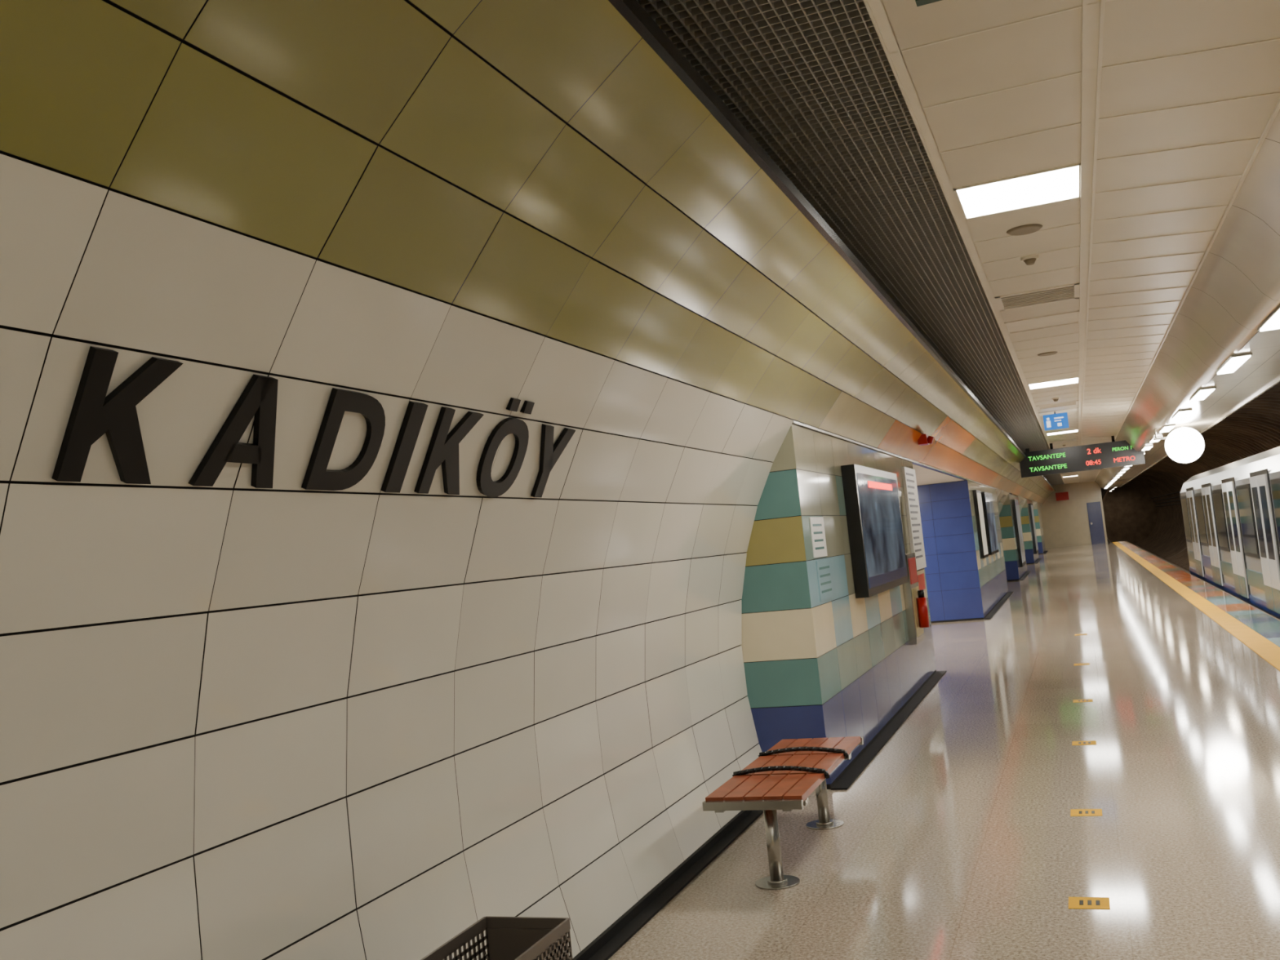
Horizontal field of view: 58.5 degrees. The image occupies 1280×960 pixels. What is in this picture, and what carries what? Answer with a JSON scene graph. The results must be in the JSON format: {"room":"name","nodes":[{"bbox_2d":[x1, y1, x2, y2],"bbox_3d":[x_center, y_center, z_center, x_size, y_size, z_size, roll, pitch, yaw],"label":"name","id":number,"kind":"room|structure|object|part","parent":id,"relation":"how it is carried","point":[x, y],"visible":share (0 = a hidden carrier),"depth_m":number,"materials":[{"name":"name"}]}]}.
{"room":"railway station","nodes":[
{"label":"railway station","id":0,"kind":"room"},
{"bbox_2d":[0,0,1055,959],"bbox_3d":[8.640,1.028,26.655,1.158,2.923,68.000,-7,-4,21],"label":"wall","id":1,"kind":"structure","parent":0,"point":[239,720],"depth_m":3.02,"materials":[{"name":"white tile"}]},
{"bbox_2d":[51,346,575,497],"bbox_3d":[-0.681,-0.125,3.251,0.168,0.316,2.245,-7,-4,21],"label":"letters","id":2,"kind":"object","parent":1,"relation":"attached to","point":[94,414],"visible":1,"depth_m":2.75},
{"bbox_2d":[572,551,1047,959],"bbox_3d":[8.547,2.484,26.645,0.496,0.049,68.000,-7,-4,21],"label":"baseboard","id":3,"kind":"structure","parent":1,"relation":"attached to","point":[613,938],"depth_m":5.53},
{"bbox_2d":[740,423,936,789],"bbox_3d":[1.616,0.898,9.765,0.920,2.245,5.560,-7,-4,21],"label":"wall pier","id":4,"kind":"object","parent":1,"relation":"attached to","point":[844,665],"depth_m":7.20,"materials":[{"name":"multicoloured tile"}]},
{"bbox_2d":[808,516,827,558],"bbox_3d":[1.160,0.370,7.418,0.006,0.260,0.400,-7,-4,21],"label":"poster","id":5,"kind":"object","parent":4,"relation":"attached to","point":[816,523],"depth_m":7.40,"materials":[{"name":"white paper"}]},
{"bbox_2d":[815,558,835,601],"bbox_3d":[1.214,0.650,7.469,0.006,0.260,0.450,-7,-4,21],"label":"poster","id":6,"kind":"object","parent":4,"relation":"attached to","point":[824,572],"depth_m":7.45,"materials":[{"name":"white paper"}]},
{"bbox_2d":[840,464,908,598],"bbox_3d":[1.954,0.406,9.362,0.105,0.980,2.100,-7,-4,21],"label":"screen","id":7,"kind":"object","parent":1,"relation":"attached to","point":[871,495],"visible":1,"depth_m":8.85,"materials":[{"name":"black"}]},
{"bbox_2d":[901,466,926,569],"bbox_3d":[2.826,0.395,11.771,0.031,1.040,0.820,-7,-4,21],"label":"notice board","id":8,"kind":"object","parent":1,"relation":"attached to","point":[909,482],"visible":0.98,"depth_m":11.66,"materials":[{"name":"paper"}]},
{"bbox_2d":[902,552,929,644],"bbox_3d":[2.624,1.109,10.814,0.164,0.830,0.570,-7,-4,21],"label":"fire extinguisher cabinet","id":9,"kind":"object","parent":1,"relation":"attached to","point":[915,601],"visible":0.99,"depth_m":10.68,"materials":[{"name":"metal"}]},
{"bbox_2d":[917,573,925,590],"bbox_3d":[2.886,1.052,11.744,0.009,0.160,0.550,-7,-4,21],"label":"fire sign","id":10,"kind":"object","parent":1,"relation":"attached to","point":[921,577],"visible":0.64,"depth_m":11.76,"materials":[{"name":"red plastic"}]},
{"bbox_2d":[917,433,933,445],"bbox_3d":[2.944,-0.414,11.741,0.155,0.107,0.200,-7,-4,21],"label":"fire alarm sounder","id":11,"kind":"object","parent":1,"relation":"attached to","point":[924,439],"visible":0.97,"depth_m":11.67,"materials":[{"name":"red plastic"}]},
{"bbox_2d":[916,480,1008,623],"bbox_3d":[5.551,1.355,21.989,2.320,2.245,6.900,-7,-4,21],"label":"wall pier","id":12,"kind":"object","parent":1,"relation":"attached to","point":[962,585],"depth_m":18.54,"materials":[{"name":"blue tile"}]},
{"bbox_2d":[972,489,988,558],"bbox_3d":[5.814,0.750,19.497,0.062,1.150,1.000,-7,-4,21],"label":"case","id":13,"kind":"object","parent":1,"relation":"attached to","point":[977,498],"visible":1,"depth_m":19.08,"materials":[{"name":"paper"}]},
{"bbox_2d":[976,493,988,555],"bbox_3d":[5.841,0.746,19.486,0.003,1.050,0.900,-7,-4,21],"label":"poster","id":14,"kind":"object","parent":13,"relation":"attached to","point":[980,526],"depth_m":19.16,"materials":[{"name":"paper"}]},
{"bbox_2d":[981,491,999,555],"bbox_3d":[6.636,0.817,21.644,0.062,1.150,2.000,-7,-4,21],"label":"case","id":15,"kind":"object","parent":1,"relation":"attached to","point":[987,498],"visible":0.93,"depth_m":21.11,"materials":[{"name":"black metal"}]},
{"bbox_2d":[984,494,998,551],"bbox_3d":[6.663,0.814,21.634,0.003,1.050,1.900,-7,-4,21],"label":"poster","id":16,"kind":"object","parent":15,"relation":"attached to","point":[989,518],"depth_m":21.23,"materials":[{"name":"grey paper"}]},
{"bbox_2d":[999,493,1026,581],"bbox_3d":[10.114,1.593,31.965,0.920,2.245,5.000,-7,-4,21],"label":"wall pier","id":17,"kind":"object","parent":1,"relation":"attached to","point":[1013,571],"visible":0.34,"depth_m":29.53,"materials":[{"name":"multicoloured tile"}]},
{"bbox_2d":[1011,499,1026,567],"bbox_3d":[10.322,1.436,31.140,0.082,1.800,2.000,-7,-4,21],"label":"case","id":18,"kind":"object","parent":17,"relation":"attached to","point":[1017,523],"visible":1,"depth_m":30.27,"materials":[{"name":"black metal"}]},
{"bbox_2d":[1014,501,1025,563],"bbox_3d":[10.356,1.407,31.128,0.003,1.650,1.900,-7,-4,21],"label":"poster","id":19,"kind":"object","parent":18,"relation":"attached to","point":[1018,530],"depth_m":30.41,"materials":[{"name":"white paper"}]},
{"bbox_2d":[1020,499,1039,564],"bbox_3d":[14.044,1.914,42.233,0.920,2.245,5.000,-7,-4,21],"label":"wall pier","id":20,"kind":"object","parent":1,"relation":"attached to","point":[1031,558],"visible":0.4,"depth_m":39.79,"materials":[{"name":"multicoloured tile"}]},
{"bbox_2d":[1028,503,1038,554],"bbox_3d":[14.324,1.764,41.595,0.082,1.800,2.000,-7,-4,21],"label":"case","id":21,"kind":"object","parent":20,"relation":"attached to","point":[1030,505],"visible":1,"depth_m":40.71,"materials":[{"name":"black metal"}]},
{"bbox_2d":[1031,505,1038,550],"bbox_3d":[14.358,1.734,41.583,0.003,1.650,1.900,-7,-4,21],"label":"poster","id":22,"kind":"object","parent":21,"relation":"attached to","point":[1033,522],"depth_m":40.71,"materials":[{"name":"white paper"}]},
{"bbox_2d":[1033,502,1045,554],"bbox_3d":[17.797,2.221,52.035,0.920,2.245,4.000,-7,-4,21],"label":"wall pier","id":23,"kind":"object","parent":1,"relation":"attached to","point":[1037,511],"visible":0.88,"depth_m":50.08,"materials":[{"name":"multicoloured tile"}]},
{"bbox_2d":[906,457,965,485],"bbox_3d":[2.207,1.226,15.721,4.050,2.300,11.000,-7,-4,21],"label":"wall","id":24,"kind":"structure","parent":0,"point":[924,476],"depth_m":16.31,"materials":[{"name":"white paint"}]},
{"bbox_2d":[791,420,996,488],"bbox_3d":[4.332,-0.081,15.987,0.055,0.016,19.060,-7,-4,21],"label":"trim header","id":25,"kind":"object","parent":24,"relation":"attached to","point":[796,423],"visible":0.71,"depth_m":10.14,"materials":[{"name":"metal"}]},
{"bbox_2d":[608,542,1279,959],"bbox_3d":[8.363,2.634,26.710,8.120,0.200,68.000,-7,-4,21],"label":"floor","id":26,"kind":"structure","parent":0,"point":[959,839],"depth_m":5.91,"materials":[{"name":"stone"}]},
{"bbox_2d":[420,915,573,959],"bbox_3d":[-0.399,1.512,3.062,0.278,0.500,0.528,-7,-4,21],"label":"litter bin","id":27,"kind":"object","parent":26,"relation":"on","point":[507,938],"visible":1,"depth_m":3.30,"materials":[{"name":"metal"}]},
{"bbox_2d":[702,736,863,889],"bbox_3d":[0.771,1.593,5.632,0.476,0.463,1.500,-7,-4,21],"label":"bench","id":28,"kind":"object","parent":26,"relation":"on","point":[783,777],"visible":1,"depth_m":5.30,"materials":[{"name":"wood"}]},
{"bbox_3d":[0.599,1.632,5.129,0.199,0.350,0.199,-7,-4,21],"label":"leg","id":29,"kind":"part","parent":28,"relation":"part of","materials":[{"name":"metal"}]},
{"bbox_3d":[0.752,1.447,5.644,0.445,0.067,1.500,-7,-4,21],"label":"seat frame","id":30,"kind":"part","parent":28,"relation":"part of","materials":[{"name":"wood"}]},
{"bbox_3d":[0.746,1.415,5.640,0.437,0.029,1.415,-7,-4,21],"label":"seat","id":31,"kind":"part","parent":28,"relation":"part of","materials":[{"name":"wood"}]},
{"bbox_3d":[0.967,1.662,6.091,0.199,0.350,0.199,-7,-4,21],"label":"leg","id":32,"kind":"part","parent":28,"relation":"part of","materials":[{"name":"metal"}]},
{"bbox_2d":[1074,662,1089,665],"bbox_3d":[4.479,1.868,11.585,0.150,0.002,0.140,-7,-4,21],"label":"floor sticker","id":33,"kind":"object","parent":26,"relation":"on","point":[1083,664],"visible":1,"depth_m":11.58,"materials":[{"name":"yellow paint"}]},
{"bbox_2d":[1073,698,1093,702],"bbox_3d":[3.604,1.796,9.298,0.150,0.002,0.140,-7,-4,21],"label":"floor sticker","id":34,"kind":"object","parent":26,"relation":"on","point":[1087,700],"visible":1,"depth_m":9.29,"materials":[{"name":"yellow paint"}]},
{"bbox_2d":[1071,740,1096,745],"bbox_3d":[2.943,1.742,7.571,0.150,0.002,0.140,-7,-4,21],"label":"floor sticker","id":35,"kind":"object","parent":26,"relation":"on","point":[1088,742],"visible":1,"depth_m":7.57,"materials":[{"name":"yellow paint"}]},
{"bbox_2d":[1070,808,1102,816],"bbox_3d":[2.264,1.687,5.797,0.150,0.002,0.140,-7,-4,21],"label":"floor sticker","id":36,"kind":"object","parent":26,"relation":"on","point":[1073,812],"visible":1,"depth_m":5.79,"materials":[{"name":"yellow paint"}]},
{"bbox_2d":[1068,897,1110,909],"bbox_3d":[1.746,1.644,4.444,0.150,0.002,0.140,-7,-4,21],"label":"floor sticker","id":37,"kind":"object","parent":26,"relation":"on","point":[1099,903],"visible":1,"depth_m":4.44,"materials":[{"name":"yellow paint"}]},
{"bbox_2d":[1111,542,1279,671],"bbox_3d":[11.626,2.118,25.477,0.250,0.006,68.000,-7,-4,21],"label":"yellow tactile line","id":38,"kind":"object","parent":26,"relation":"on","point":[1264,647],"visible":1,"depth_m":14.64,"materials":[{"name":"paint"}]},
{"bbox_2d":[1012,481,1107,548],"bbox_3d":[21.363,1.768,58.290,4.250,3.700,0.200,-7,-4,21],"label":"wall","id":39,"kind":"structure","parent":0,"point":[1065,523],"depth_m":58.00,"materials":[{"name":"beige tile"}]},
{"bbox_2d":[1055,491,1068,501],"bbox_3d":[21.404,0.832,57.928,0.600,0.400,0.499,-7,-4,21],"label":"sign box","id":40,"kind":"object","parent":39,"relation":"attached to","point":[1061,495],"visible":1,"depth_m":57.69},
{"bbox_2d":[1086,501,1105,544],"bbox_3d":[22.950,2.160,57.514,0.650,2.100,0.089,-7,-4,21],"label":"door","id":41,"kind":"structure","parent":39,"relation":"in","point":[1094,508],"depth_m":57.50,"materials":[{"name":"blue metal"}]},
{"bbox_2d":[862,0,1279,488],"bbox_3d":[10.075,-0.825,26.159,3.900,0.850,68.402,-7,-4,21],"label":"ceiling","id":42,"kind":"structure","parent":0,"point":[1168,111],"depth_m":5.62,"materials":[{"name":"white metal"}]},
{"bbox_2d":[636,0,1064,485],"bbox_3d":[9.033,-0.753,26.562,0.865,0.030,68.005,-7,-4,21],"label":"grille","id":43,"kind":"object","parent":42,"relation":"attached to","point":[814,82],"depth_m":4.94,"materials":[{"name":"grey metal"}]},
{"bbox_2d":[915,0,942,6],"bbox_3d":[0.859,-1.458,3.295,0.140,0.140,0.040,-7,-4,21],"label":"exit sign","id":44,"kind":"object","parent":42,"relation":"attached to","point":[919,2],"visible":1,"depth_m":3.31,"materials":[{"name":"metal"}]},
{"bbox_2d":[953,164,1080,219],"bbox_3d":[1.937,-1.469,5.839,0.595,0.014,0.600,-7,-4,21],"label":"ceiling light panel","id":45,"kind":"object","parent":42,"relation":"attached to","point":[1062,184],"depth_m":5.84,"materials":[{"name":"white plastic"}]},
{"bbox_2d":[1006,223,1042,235],"bbox_3d":[2.217,-1.440,6.588,0.199,0.012,0.199,-7,-4,21],"label":"ceiling speaker","id":46,"kind":"object","parent":42,"relation":"attached to","point":[1027,228],"depth_m":6.56},
{"bbox_2d":[1020,254,1039,265],"bbox_3d":[2.487,-1.399,7.287,0.110,0.050,0.110,-7,-4,21],"label":"smoke detector","id":47,"kind":"object","parent":42,"relation":"attached to","point":[1028,260],"visible":1,"depth_m":7.26,"materials":[{"name":"white plastic"}]},
{"bbox_2d":[994,283,1079,311],"bbox_3d":[3.006,-1.412,8.641,0.595,0.071,0.600,-7,-4,21],"label":"ceiling vent","id":48,"kind":"object","parent":42,"relation":"attached to","point":[1072,291],"depth_m":8.65,"materials":[{"name":"white metal"}]},
{"bbox_2d":[1004,311,1079,333],"bbox_3d":[3.438,-1.346,9.760,0.595,0.014,0.600,-7,-4,21],"label":"ceiling panel","id":49,"kind":"object","parent":42,"relation":"attached to","point":[1073,317],"depth_m":9.78,"materials":[{"name":"white metal"}]},
{"bbox_2d":[1037,351,1057,355],"bbox_3d":[4.146,-1.282,11.629,0.199,0.012,0.199,-7,-4,21],"label":"ceiling speaker","id":50,"kind":"object","parent":42,"relation":"attached to","point":[1047,353],"depth_m":11.59},
{"bbox_2d":[1027,377,1079,389],"bbox_3d":[5.154,-1.206,14.240,0.595,0.014,0.600,-7,-4,21],"label":"ceiling light panel","id":51,"kind":"object","parent":42,"relation":"attached to","point":[1072,380],"depth_m":14.28,"materials":[{"name":"white plastic"}]},
{"bbox_2d":[1051,397,1059,401],"bbox_3d":[5.828,-1.126,16.015,0.110,0.050,0.110,-7,-4,21],"label":"smoke detector","id":52,"kind":"object","parent":42,"relation":"attached to","point":[1055,399],"visible":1,"depth_m":15.99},
{"bbox_2d":[1043,411,1069,431],"bbox_3d":[6.518,-0.937,17.917,0.360,0.280,0.065,-7,-4,21],"label":"sign","id":53,"kind":"object","parent":42,"relation":"hanging from","point":[1059,420],"visible":1,"depth_m":17.89,"materials":[{"name":"blue plastic"}]},
{"bbox_2d":[1035,400,1078,409],"bbox_3d":[6.222,-1.149,17.043,0.595,0.071,0.600,-7,-4,21],"label":"ceiling vent","id":54,"kind":"object","parent":42,"relation":"attached to","point":[1074,402],"depth_m":17.06,"materials":[{"name":"white metal"}]},
{"bbox_2d":[1038,408,1078,416],"bbox_3d":[6.654,-1.083,18.161,0.595,0.014,0.600,-7,-4,21],"label":"ceiling light panel","id":55,"kind":"object","parent":42,"relation":"attached to","point":[1073,410],"depth_m":18.18,"materials":[{"name":"white plastic"}]},
{"bbox_2d":[1046,429,1078,435],"bbox_3d":[8.370,-0.943,22.642,0.595,0.014,0.600,-7,-4,21],"label":"ceiling light panel","id":56,"kind":"object","parent":42,"relation":"in","point":[1077,430],"depth_m":22.73,"materials":[{"name":"white plastic"}]},
{"bbox_2d":[1049,439,1078,444],"bbox_3d":[9.439,-0.886,25.445,0.595,0.071,0.600,-7,-4,21],"label":"ceiling vent","id":57,"kind":"object","parent":42,"relation":"in","point":[1074,440],"depth_m":25.44,"materials":[{"name":"white metal"}]},
{"bbox_2d":[1019,435,1145,477],"bbox_3d":[9.499,-0.529,24.655,2.500,0.670,0.210,-7,-4,21],"label":"display","id":58,"kind":"object","parent":42,"relation":"hanging from","point":[1113,454],"visible":1,"depth_m":24.57,"materials":[{"name":"black"}]},
{"bbox_2d":[1141,444,1153,450],"bbox_3d":[10.125,-0.638,22.818,0.160,0.029,1.200,-7,-4,21],"label":"recessed light","id":59,"kind":"object","parent":42,"relation":"in","point":[1145,447],"visible":1,"depth_m":22.52,"materials":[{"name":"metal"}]},
{"bbox_2d":[1148,435,1163,442],"bbox_3d":[9.160,-0.717,20.297,0.160,0.029,1.200,-7,-4,21],"label":"recessed light","id":60,"kind":"object","parent":42,"relation":"in","point":[1151,440],"visible":0.71,"depth_m":20.31,"materials":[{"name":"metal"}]},
{"bbox_2d":[1158,424,1175,432],"bbox_3d":[8.195,-0.796,17.777,0.160,0.029,1.200,-7,-4,21],"label":"recessed light","id":61,"kind":"object","parent":42,"relation":"in","point":[1166,428],"visible":1,"depth_m":17.55,"materials":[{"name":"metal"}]},
{"bbox_2d":[1153,425,1204,462],"bbox_3d":[8.312,-0.545,17.536,0.550,0.584,0.637,-3,-5,-35],"label":"globe lamp","id":62,"kind":"object","parent":42,"relation":"hanging from","point":[1182,445],"visible":1,"depth_m":17.32,"materials":[{"name":"white glass"}]},
{"bbox_2d":[1171,408,1192,419],"bbox_3d":[7.230,-0.875,15.256,0.160,0.029,1.200,-7,-4,21],"label":"recessed light","id":63,"kind":"object","parent":42,"relation":"in","point":[1180,414],"visible":1,"depth_m":15.06,"materials":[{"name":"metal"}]},
{"bbox_2d":[1189,386,1216,401],"bbox_3d":[6.266,-0.954,12.736,0.160,0.029,1.200,-7,-4,21],"label":"recessed light","id":64,"kind":"object","parent":42,"relation":"in","point":[1202,393],"visible":1,"depth_m":12.56,"materials":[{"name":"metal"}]},
{"bbox_2d":[1215,352,1252,374],"bbox_3d":[5.301,-1.033,10.215,0.160,0.029,1.200,-7,-4,21],"label":"recessed light","id":65,"kind":"object","parent":42,"relation":"in","point":[1233,362],"visible":1,"depth_m":10.05,"materials":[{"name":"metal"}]},
{"bbox_2d":[1257,305,1279,331],"bbox_3d":[4.336,-1.112,7.695,0.160,0.029,1.200,-7,-4,21],"label":"recessed light","id":66,"kind":"object","parent":42,"relation":"in","point":[1272,322],"visible":1,"depth_m":7.92,"materials":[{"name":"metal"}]},
{"bbox_2d":[1100,382,1279,571],"bbox_3d":[19.267,1.243,40.496,5.000,4.900,101.450,-7,-4,21],"label":"tunnel","id":67,"kind":"structure","parent":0,"point":[1145,512],"depth_m":59.87,"materials":[{"name":"concrete"}]},
{"bbox_2d":[1118,541,1279,647],"bbox_3d":[19.417,2.967,40.144,2.879,1.199,101.000,-7,-4,21],"label":"floor","id":68,"kind":"structure","parent":0,"point":[1160,557],"depth_m":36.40,"materials":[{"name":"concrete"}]},
{"bbox_2d":[1179,446,1279,619],"bbox_3d":[7.605,0.767,9.721,2.734,3.210,33.630,-7,-4,21],"label":"train","id":69,"kind":"object","parent":68,"relation":"on","point":[1231,512],"visible":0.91,"depth_m":16.99,"materials":[{"name":"silver metal"}]}
]}

